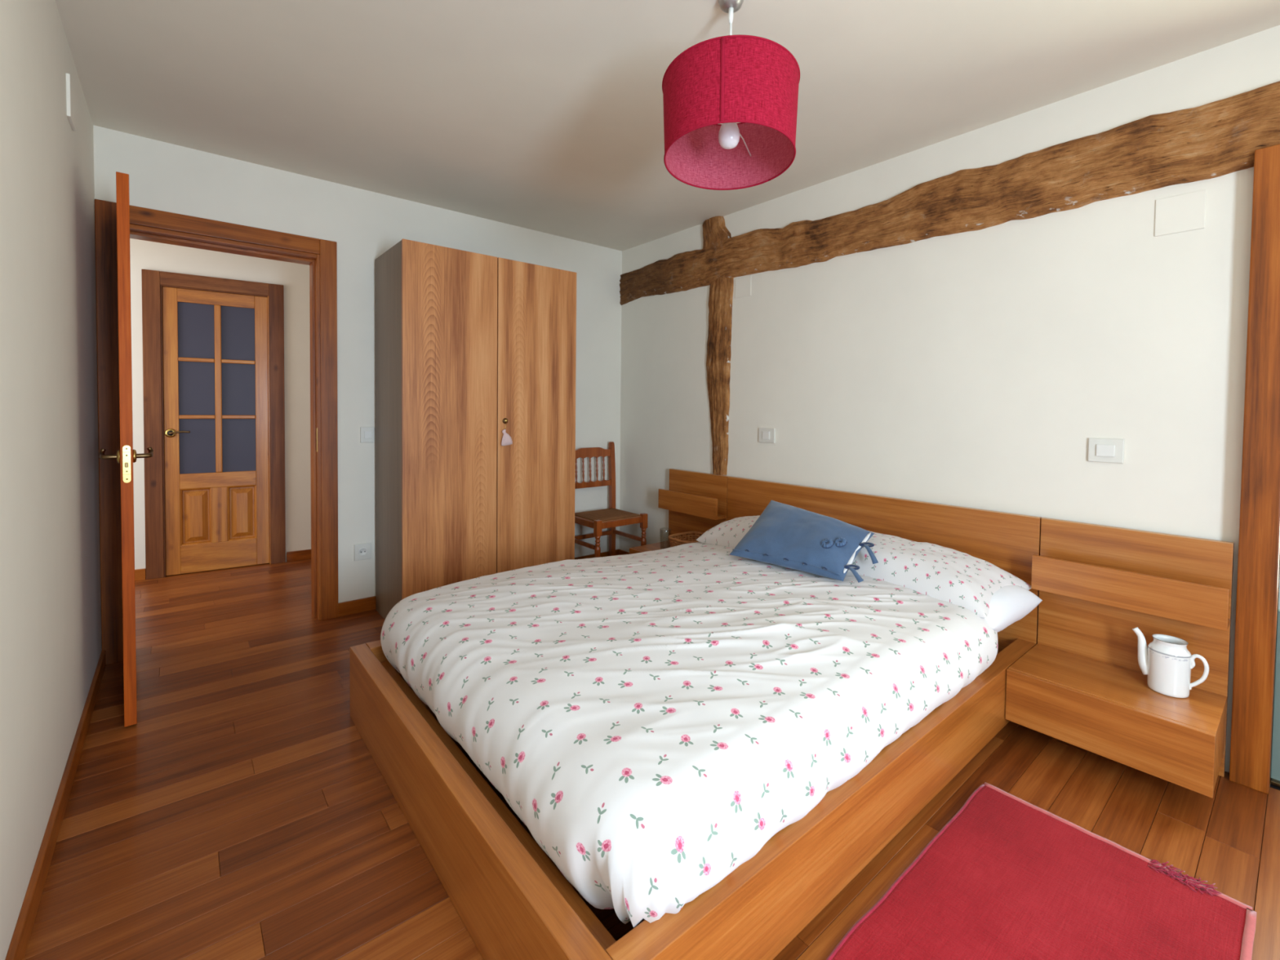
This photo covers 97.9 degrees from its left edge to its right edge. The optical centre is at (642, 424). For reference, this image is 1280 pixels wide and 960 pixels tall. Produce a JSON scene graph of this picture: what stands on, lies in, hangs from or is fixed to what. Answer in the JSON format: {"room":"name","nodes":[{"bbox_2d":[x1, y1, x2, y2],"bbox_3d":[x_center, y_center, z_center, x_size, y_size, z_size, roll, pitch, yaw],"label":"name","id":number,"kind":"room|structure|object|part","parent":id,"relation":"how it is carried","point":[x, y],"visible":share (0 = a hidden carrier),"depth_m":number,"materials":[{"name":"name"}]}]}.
{"room":"bedroom","nodes":[
{"label":"bedroom","id":0,"kind":"room"},
{"bbox_2d":[0,0,102,959],"bbox_3d":[-0.878,-0.044,0.542,0.100,2.411,5.000,-1,2,-40],"label":"wall","id":1,"kind":"structure","parent":0,"point":[51,642],"depth_m":1.46,"materials":[{"name":"paint"}]},
{"bbox_2d":[4,650,106,959],"bbox_3d":[-0.872,1.125,0.641,0.014,0.070,4.880,-1,2,-40],"label":"baseboard","id":2,"kind":"structure","parent":1,"relation":"attached to","point":[19,944],"depth_m":1.46,"materials":[{"name":"brown wood"}]},
{"bbox_2d":[66,73,75,131],"bbox_3d":[-1.955,-1.098,1.907,0.010,0.140,0.135,-1,2,-40],"label":"cover plate","id":3,"kind":"object","parent":1,"relation":"attached to","point":[70,91],"visible":1,"depth_m":1.88,"materials":[{"name":"paint"}]},
{"bbox_2d":[98,171,153,726],"bbox_3d":[-2.119,0.094,2.263,0.741,1.997,0.157,2,2,42],"label":"door","id":4,"kind":"structure","parent":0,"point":[126,455],"depth_m":2.01,"materials":[{"name":"brown wood"}]},
{"bbox_3d":[-1.981,0.110,2.051,0.141,0.035,0.052,1,2,27],"label":"lever","id":5,"kind":"part","parent":4,"relation":"part of","materials":[{"name":"brown metal"}]},
{"bbox_3d":[-1.861,0.144,2.010,0.021,0.135,0.003,-1,2,-43],"label":"lock plate","id":6,"kind":"part","parent":4,"relation":"part of","materials":[{"name":"gold metal"}]},
{"bbox_3d":[-1.906,0.109,2.129,0.055,0.035,0.134,-1,2,-40],"label":"lever","id":7,"kind":"part","parent":4,"relation":"part of","materials":[{"name":"brown metal"}]},
{"bbox_2d":[129,238,311,572],"bbox_3d":[-3.245,-0.161,3.854,3.900,2.411,0.100,0,2,-35],"label":"wall","id":8,"kind":"structure","parent":0,"point":[144,255],"depth_m":4.16,"materials":[{"name":"paint"}]},
{"bbox_2d":[134,568,146,581],"bbox_3d":[-3.759,1.013,3.469,1.000,0.075,0.014,0,2,-35],"label":"baseboard","id":9,"kind":"structure","parent":8,"relation":"attached to","point":[140,574],"depth_m":3.73,"materials":[{"name":"brown wood"}]},
{"bbox_2d":[141,269,285,579],"bbox_3d":[-3.023,0.006,3.971,0.792,2.075,0.070,0,2,-35],"label":"door frame","id":10,"kind":"structure","parent":8,"relation":"attached to","point":[153,281],"depth_m":3.79,"materials":[{"name":"brown wood"}]},
{"bbox_3d":[-3.296,0.010,3.752,0.093,2.075,0.020,0,2,-35],"label":"casing","id":11,"kind":"part","parent":10,"relation":"part of","materials":[{"name":"brown wood"}]},
{"bbox_3d":[-2.998,-0.985,3.924,0.607,0.090,0.019,0,2,-35],"label":"head casing","id":12,"kind":"part","parent":10,"relation":"part of","materials":[{"name":"brown wood"}]},
{"bbox_3d":[-2.721,0.005,4.150,0.092,2.075,0.020,0,2,-35],"label":"casing","id":13,"kind":"part","parent":10,"relation":"part of","materials":[{"name":"brown wood"}]},
{"bbox_2d":[162,286,269,575],"bbox_3d":[-3.010,0.054,3.954,0.589,1.970,0.089,0,2,-35],"label":"door","id":14,"kind":"structure","parent":8,"relation":"in","point":[213,341],"depth_m":3.96,"materials":[{"name":"brown wood"}]},
{"bbox_3d":[-3.169,0.058,3.805,0.124,0.022,0.048,0,2,-14],"label":"lever","id":15,"kind":"part","parent":14,"relation":"part of","materials":[{"name":"brown metal"}]},
{"bbox_3d":[-3.133,0.647,3.911,0.173,0.395,0.020,0,2,-35],"label":"raised panel","id":16,"kind":"part","parent":14,"relation":"part of","materials":[{"name":"brown wood"}]},
{"bbox_3d":[-3.113,-0.650,3.889,0.199,0.380,0.006,0,2,-35],"label":"pane","id":17,"kind":"part","parent":14,"relation":"part of","materials":[{"name":"grey glass"}]},
{"bbox_3d":[-3.118,-0.249,3.900,0.199,0.371,0.006,0,2,-35],"label":"pane","id":18,"kind":"part","parent":14,"relation":"part of","materials":[{"name":"grey glass"}]},
{"bbox_3d":[-3.122,0.154,3.912,0.199,0.382,0.006,0,2,-35],"label":"pane","id":19,"kind":"part","parent":14,"relation":"part of","materials":[{"name":"grey glass"}]},
{"bbox_3d":[-3.014,-0.886,3.949,0.434,0.091,0.038,0,2,-35],"label":"rail","id":20,"kind":"part","parent":14,"relation":"part of","materials":[{"name":"brown wood"}]},
{"bbox_3d":[-3.027,0.396,3.984,0.434,0.105,0.038,0,2,-35],"label":"lock rail","id":21,"kind":"part","parent":14,"relation":"part of","materials":[{"name":"brown wood"}]},
{"bbox_3d":[-3.033,0.941,3.999,0.434,0.194,0.038,0,2,-35],"label":"rail","id":22,"kind":"part","parent":14,"relation":"part of","materials":[{"name":"brown wood"}]},
{"bbox_3d":[-2.920,-0.652,4.024,0.197,0.380,0.006,0,2,-35],"label":"pane","id":23,"kind":"part","parent":14,"relation":"part of","materials":[{"name":"grey glass"}]},
{"bbox_3d":[-2.924,-0.250,4.035,0.197,0.371,0.006,0,2,-35],"label":"pane","id":24,"kind":"part","parent":14,"relation":"part of","materials":[{"name":"grey glass"}]},
{"bbox_3d":[-2.928,0.152,4.046,0.197,0.382,0.006,0,2,-35],"label":"pane","id":25,"kind":"part","parent":14,"relation":"part of","materials":[{"name":"grey glass"}]},
{"bbox_3d":[-2.918,0.645,4.061,0.171,0.395,0.020,0,2,-35],"label":"raised panel","id":26,"kind":"part","parent":14,"relation":"part of","materials":[{"name":"brown wood"}]},
{"bbox_2d":[286,549,311,562],"bbox_3d":[-2.260,1.000,4.510,1.050,0.075,0.014,0,2,-35],"label":"baseboard","id":27,"kind":"structure","parent":8,"relation":"attached to","point":[299,555],"depth_m":4.25,"materials":[{"name":"brown wood"}]},
{"bbox_2d":[93,124,622,602],"bbox_3d":[-1.345,-0.130,3.482,3.145,2.411,0.120,-1,2,-40],"label":"wall","id":28,"kind":"structure","parent":0,"point":[364,224],"depth_m":3.18,"materials":[{"name":"paint"}]},
{"bbox_2d":[94,199,338,665],"bbox_3d":[-2.111,0.042,2.849,0.955,2.085,0.158,-1,2,-40],"label":"door frame","id":29,"kind":"structure","parent":28,"relation":"attached to","point":[145,224],"depth_m":2.78,"materials":[{"name":"brown wood"}]},
{"bbox_3d":[-2.403,0.048,2.517,0.078,2.085,0.020,-1,2,-40],"label":"casing","id":30,"kind":"part","parent":29,"relation":"part of","materials":[{"name":"brown wood"}]},
{"bbox_3d":[-2.058,-0.957,2.768,0.794,0.082,0.019,-1,2,-40],"label":"head casing","id":31,"kind":"part","parent":29,"relation":"part of","materials":[{"name":"brown wood"}]},
{"bbox_3d":[-1.790,0.087,3.061,0.002,0.130,0.022,-1,2,-40],"label":"strike plate","id":32,"kind":"part","parent":29,"relation":"part of","materials":[{"name":"gold metal"}]},
{"bbox_3d":[-1.731,0.040,3.076,0.082,2.085,0.020,-1,2,-40],"label":"casing","id":33,"kind":"part","parent":29,"relation":"part of","materials":[{"name":"brown wood"}]},
{"bbox_2d":[354,542,371,560],"bbox_3d":[-1.610,0.734,3.205,0.090,0.094,0.015,-1,2,-40],"label":"power socket","id":34,"kind":"object","parent":28,"relation":"attached to","point":[362,551],"visible":1,"depth_m":3.20,"materials":[{"name":"beige plastic"}]},
{"bbox_2d":[360,426,373,442],"bbox_3d":[-1.583,0.062,3.203,0.072,0.090,0.016,-1,2,-40],"label":"light switch","id":35,"kind":"object","parent":28,"relation":"attached to","point":[366,433],"visible":1,"depth_m":3.20,"materials":[{"name":"beige plastic"}]},
{"bbox_2d":[338,549,618,616],"bbox_3d":[-0.948,1.035,3.768,1.990,0.075,0.014,-1,2,-40],"label":"baseboard","id":36,"kind":"structure","parent":28,"relation":"attached to","point":[365,604],"depth_m":3.20,"materials":[{"name":"brown wood"}]},
{"bbox_2d":[23,559,1279,959],"bbox_3d":[-0.830,1.166,1.862,4.550,0.080,6.900,-1,2,-40],"label":"floor","id":37,"kind":"structure","parent":0,"point":[244,813],"depth_m":1.62,"materials":[{"name":"brown wood"}]},
{"bbox_2d":[374,238,576,619],"bbox_3d":[-0.975,0.071,3.339,1.032,2.024,0.525,-1,2,-40],"label":"wardrobe","id":38,"kind":"object","parent":37,"relation":"on","point":[468,344],"visible":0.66,"depth_m":3.07,"materials":[{"name":"brown wood"}]},
{"bbox_3d":[-1.377,0.077,3.028,0.018,2.021,0.489,-1,2,-40],"label":"panel","id":39,"kind":"part","parent":38,"relation":"part of","materials":[{"name":"brown wood"}]},
{"bbox_3d":[-1.024,0.058,2.987,0.508,1.979,0.019,-1,2,-40],"label":"door","id":40,"kind":"part","parent":38,"relation":"part of","materials":[{"name":"brown wood"}]},
{"bbox_2d":[501,421,512,445],"bbox_3d":[-0.771,0.053,3.162,0.068,0.141,0.023,-1,2,-40],"label":"sachet","id":41,"kind":"object","parent":38,"relation":"hanging from","point":[506,439],"visible":1,"depth_m":3.15,"materials":[{"name":"pink fabric"}]},
{"bbox_3d":[-0.625,0.053,3.320,0.518,1.979,0.019,-1,2,-40],"label":"door","id":42,"kind":"part","parent":38,"relation":"part of","materials":[{"name":"brown wood"}]},
{"bbox_2d":[574,441,648,557],"bbox_3d":[-0.271,0.608,3.997,0.442,0.930,0.434,-1,2,-40],"label":"chair","id":43,"kind":"object","parent":37,"relation":"on","point":[611,517],"visible":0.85,"depth_m":4.06,"materials":[{"name":"brown wood"}]},
{"bbox_3d":[-0.420,0.676,3.864,0.024,0.042,0.335,-1,2,-40],"label":"seat rail","id":44,"kind":"part","parent":43,"relation":"part of","materials":[{"name":"brown wood"}]},
{"bbox_3d":[-0.388,0.444,4.135,0.368,0.048,0.016,-1,2,-40],"label":"rail","id":45,"kind":"part","parent":43,"relation":"part of","materials":[{"name":"brown wood"}]},
{"bbox_3d":[-0.391,0.214,4.135,0.368,0.078,0.016,-1,2,-40],"label":"crest rail","id":46,"kind":"part","parent":43,"relation":"part of","materials":[{"name":"brown wood"}]},
{"bbox_3d":[-0.302,0.861,3.725,0.042,0.438,0.042,-1,2,-40],"label":"leg","id":47,"kind":"part","parent":43,"relation":"part of","materials":[{"name":"brown wood"}]},
{"bbox_3d":[-0.266,0.653,3.991,0.394,0.025,0.358,-1,2,-40],"label":"rush seat","id":48,"kind":"part","parent":43,"relation":"part of","materials":[{"name":"brown wicker"}]},
{"bbox_3d":[-0.238,0.601,4.269,0.038,0.930,0.059,-1,2,-40],"label":"post","id":49,"kind":"part","parent":43,"relation":"part of","materials":[{"name":"brown wood"}]},
{"bbox_3d":[-0.147,0.680,3.848,0.360,0.042,0.024,-1,2,-40],"label":"seat rail","id":50,"kind":"part","parent":43,"relation":"part of","materials":[{"name":"brown wood"}]},
{"bbox_3d":[0.005,0.858,3.981,0.042,0.438,0.042,-1,2,-40],"label":"leg","id":51,"kind":"part","parent":43,"relation":"part of","materials":[{"name":"brown wood"}]},
{"bbox_2d":[629,468,729,554],"bbox_3d":[0.227,0.705,3.583,0.376,0.770,0.532,-1,2,-40],"label":"nightstand","id":52,"kind":"object","parent":37,"relation":"on","point":[695,501],"visible":0.57,"depth_m":3.65,"materials":[{"name":"brown wood"}]},
{"bbox_3d":[0.087,0.915,3.474,0.018,0.182,0.532,-1,2,-40],"label":"drawer","id":53,"kind":"part","parent":52,"relation":"part of","materials":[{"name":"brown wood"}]},
{"bbox_2d":[668,531,704,546],"bbox_3d":[0.306,0.759,3.477,0.273,0.124,0.233,-1,2,-40],"label":"basket","id":54,"kind":"object","parent":52,"relation":"on","point":[675,541],"visible":0.19,"depth_m":3.54,"materials":[{"name":"wicker"}]},
{"bbox_3d":[0.360,0.704,3.694,0.028,0.768,0.532,-1,2,-40],"label":"panel","id":55,"kind":"part","parent":52,"relation":"part of","materials":[{"name":"brown wood"}]},
{"bbox_2d":[349,476,1041,959],"bbox_3d":[0.239,0.744,2.177,2.156,0.770,1.640,-1,2,-40],"label":"frame","id":56,"kind":"object","parent":37,"relation":"on","point":[513,903],"visible":0.46,"depth_m":1.38,"materials":[{"name":"brown wood"}]},
{"bbox_3d":[-0.257,0.945,2.798,2.070,0.213,0.064,-1,2,-40],"label":"rail","id":57,"kind":"part","parent":56,"relation":"part of","materials":[{"name":"brown wood"}]},
{"bbox_3d":[-0.571,1.005,1.512,0.056,0.268,1.640,-1,2,-40],"label":"footboard","id":58,"kind":"part","parent":56,"relation":"part of","materials":[{"name":"brown wood"}]},
{"bbox_3d":[0.751,0.989,1.587,2.070,0.213,0.064,-1,2,-40],"label":"rail","id":59,"kind":"part","parent":56,"relation":"part of","materials":[{"name":"brown wood"}]},
{"bbox_3d":[1.057,0.735,2.858,0.028,0.768,1.637,-1,2,-40],"label":"headboard","id":60,"kind":"part","parent":56,"relation":"part of","materials":[{"name":"brown wood"}]},
{"bbox_3d":[0.262,0.861,2.227,1.900,0.197,1.280,-1,2,-40],"label":"mattress","id":61,"kind":"object","parent":56,"relation":"on","visible":0},
{"bbox_2d":[380,542,997,928],"bbox_3d":[0.144,0.756,2.076,1.767,0.324,1.646,-1,2,-40],"label":"duvet","id":62,"kind":"object","parent":61,"relation":"on","point":[651,720],"visible":0.93,"depth_m":1.44,"materials":[{"name":"fabric"}]},
{"bbox_2d":[728,500,878,582],"bbox_3d":[0.709,0.499,2.428,0.372,0.215,0.654,-1,2,-40],"label":"cushion","id":63,"kind":"object","parent":62,"relation":"on","point":[785,535],"visible":1,"depth_m":2.36,"materials":[{"name":"blue fabric"}]},
{"bbox_2d":[696,515,759,546],"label":"pillow","id":64,"kind":"object","parent":61,"relation":"on","point":[729,533],"depth_m":2.95,"materials":[{"name":"fabric"}]},
{"bbox_2d":[848,530,1042,631],"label":"pillow","id":65,"kind":"object","parent":61,"relation":"on","point":[997,599],"depth_m":2.13,"materials":[{"name":"fabric"}]},
{"bbox_2d":[984,585,1042,631],"bbox_3d":[1.276,0.685,2.142,0.375,0.158,0.338,-1,2,-40],"label":"pillow","id":66,"kind":"object","parent":65,"relation":"on","point":[1004,605],"depth_m":2.03,"materials":[{"name":"white fabric"}]},
{"bbox_2d":[826,782,1257,959],"bbox_3d":[0.809,1.153,1.165,1.278,0.019,0.590,-1,2,-40],"label":"rug","id":67,"kind":"object","parent":37,"relation":"on","point":[1007,877],"visible":1,"depth_m":1.34,"materials":[{"name":"red fabric"}]},
{"bbox_2d":[1004,517,1234,798],"bbox_3d":[1.616,0.766,1.913,0.376,0.770,0.524,-1,2,-40],"label":"nightstand","id":68,"kind":"object","parent":37,"relation":"on","point":[1083,685],"visible":1,"depth_m":1.90,"materials":[{"name":"brown wood"}]},
{"bbox_3d":[1.477,0.976,1.805,0.018,0.182,0.524,-1,2,-40],"label":"drawer","id":69,"kind":"part","parent":68,"relation":"part of","materials":[{"name":"brown wood"}]},
{"bbox_2d":[1132,626,1208,697],"bbox_3d":[1.742,0.790,1.847,0.101,0.188,0.170,0,2,-12],"label":"teapot","id":70,"kind":"object","parent":68,"relation":"on","point":[1167,664],"visible":1,"depth_m":1.82,"materials":[{"name":"white ceramic"}]},
{"bbox_3d":[1.703,0.772,1.892,0.041,0.154,0.069,-1,2,-40],"label":"spout","id":71,"kind":"part","parent":70,"relation":"part of","materials":[{"name":"white ceramic"}]},
{"bbox_3d":[1.786,0.800,1.793,0.016,0.119,0.049,-1,2,-40],"label":"handle","id":72,"kind":"part","parent":70,"relation":"part of","materials":[{"name":"white ceramic"}]},
{"bbox_2d":[55,0,1279,251],"bbox_3d":[-0.803,-1.334,1.793,4.550,0.100,6.900,-1,2,-40],"label":"ceiling","id":73,"kind":"structure","parent":0,"point":[544,116],"depth_m":2.06,"materials":[{"name":"paint"}]},
{"bbox_2d":[662,0,799,190],"bbox_3d":[0.261,-1.020,1.673,0.410,0.496,0.409,-1,2,-40],"label":"pendant lamp","id":74,"kind":"object","parent":73,"relation":"hanging from","point":[753,82],"visible":1,"depth_m":1.54,"materials":[{"name":"red fabric"}]},
{"bbox_3d":[0.258,-0.870,1.667,0.064,0.088,0.064,-1,2,-40],"label":"light bulb","id":75,"kind":"part","parent":74,"relation":"part of","materials":[{"name":"white glass"}]},
{"bbox_3d":[0.261,-1.099,1.668,0.008,0.283,0.008,-1,2,-40],"label":"cord","id":76,"kind":"part","parent":74,"relation":"part of","materials":[{"name":"white plastic"}]},
{"bbox_3d":[0.259,-0.903,1.676,0.404,0.256,0.403,-1,2,-40],"label":"lamp shade","id":77,"kind":"part","parent":74,"relation":"part of","materials":[{"name":"red fabric"}]},
{"bbox_3d":[0.312,-0.897,1.761,0.005,0.037,0.175,2,2,30],"label":"shade arm","id":78,"kind":"part","parent":74,"relation":"part of","materials":[{"name":"white plastic"}]},
{"bbox_2d":[619,25,1279,786],"bbox_3d":[1.462,-0.072,2.489,0.100,2.411,5.000,-1,2,-40],"label":"wall","id":79,"kind":"structure","parent":0,"point":[977,369],"depth_m":2.35,"materials":[{"name":"paint"}]},
{"bbox_2d":[618,549,629,555],"bbox_3d":[0.004,1.034,4.170,0.014,0.075,0.586,-1,2,-40],"label":"baseboard","id":80,"kind":"structure","parent":79,"relation":"attached to","point":[620,552],"depth_m":4.35,"materials":[{"name":"brown wood"}]},
{"bbox_2d":[706,276,733,475],"bbox_3d":[0.474,-0.303,3.562,0.055,1.249,0.222,-1,2,-40],"label":"timber post","id":81,"kind":"object","parent":79,"relation":"attached to","point":[721,291],"visible":1,"depth_m":3.53,"materials":[{"name":"brown wood"}]},
{"bbox_2d":[734,275,751,298],"bbox_3d":[0.613,-0.840,3.417,0.004,0.121,0.125,-1,2,-40],"label":"cover plate","id":82,"kind":"object","parent":79,"relation":"attached to","point":[742,285],"visible":1,"depth_m":3.41,"materials":[{"name":"paint"}]},
{"bbox_2d":[758,427,775,443],"bbox_3d":[0.728,0.066,3.282,0.017,0.086,0.114,-1,2,-40],"label":"light switch","id":83,"kind":"object","parent":79,"relation":"attached to","point":[765,434],"visible":1,"depth_m":3.27,"materials":[{"name":"beige plastic"}]},
{"bbox_2d":[619,80,1279,305],"bbox_3d":[1.377,-0.982,2.456,0.070,0.286,4.889,-1,2,-40],"label":"timber beam","id":84,"kind":"structure","parent":79,"relation":"attached to","point":[1219,138],"depth_m":2.25,"materials":[{"name":"brown wood"}]},
{"bbox_2d":[702,216,731,251],"bbox_3d":[0.462,-1.218,3.564,0.054,0.200,0.252,-1,2,-40],"label":"stub","id":85,"kind":"object","parent":84,"relation":"on","point":[715,231],"visible":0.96,"depth_m":3.54,"materials":[{"name":"brown wood"}]},
{"bbox_2d":[1088,437,1124,463],"bbox_3d":[1.728,0.099,2.081,0.017,0.089,0.104,-1,2,-40],"label":"light switch","id":86,"kind":"object","parent":79,"relation":"attached to","point":[1100,450],"visible":1,"depth_m":2.08,"materials":[{"name":"beige plastic"}]},
{"bbox_2d":[1154,189,1206,236],"bbox_3d":[1.855,-0.727,1.926,0.005,0.129,0.126,-1,2,-40],"label":"cover plate","id":87,"kind":"object","parent":79,"relation":"attached to","point":[1184,212],"visible":1,"depth_m":1.92,"materials":[{"name":"paint"}]},
{"bbox_2d":[1229,144,1279,794],"bbox_3d":[2.163,0.155,1.604,0.160,2.020,0.592,-1,2,-40],"label":"door frame","id":88,"kind":"structure","parent":79,"relation":"attached to","point":[1259,542],"depth_m":1.75,"materials":[{"name":"brown wood"}]},
{"bbox_2d":[1270,608,1279,787],"bbox_3d":[2.199,0.150,1.624,0.080,2.030,0.436,-1,2,-40],"label":"door","id":89,"kind":"structure","parent":79,"relation":"in","point":[1275,757],"depth_m":1.79,"materials":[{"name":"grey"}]}
]}

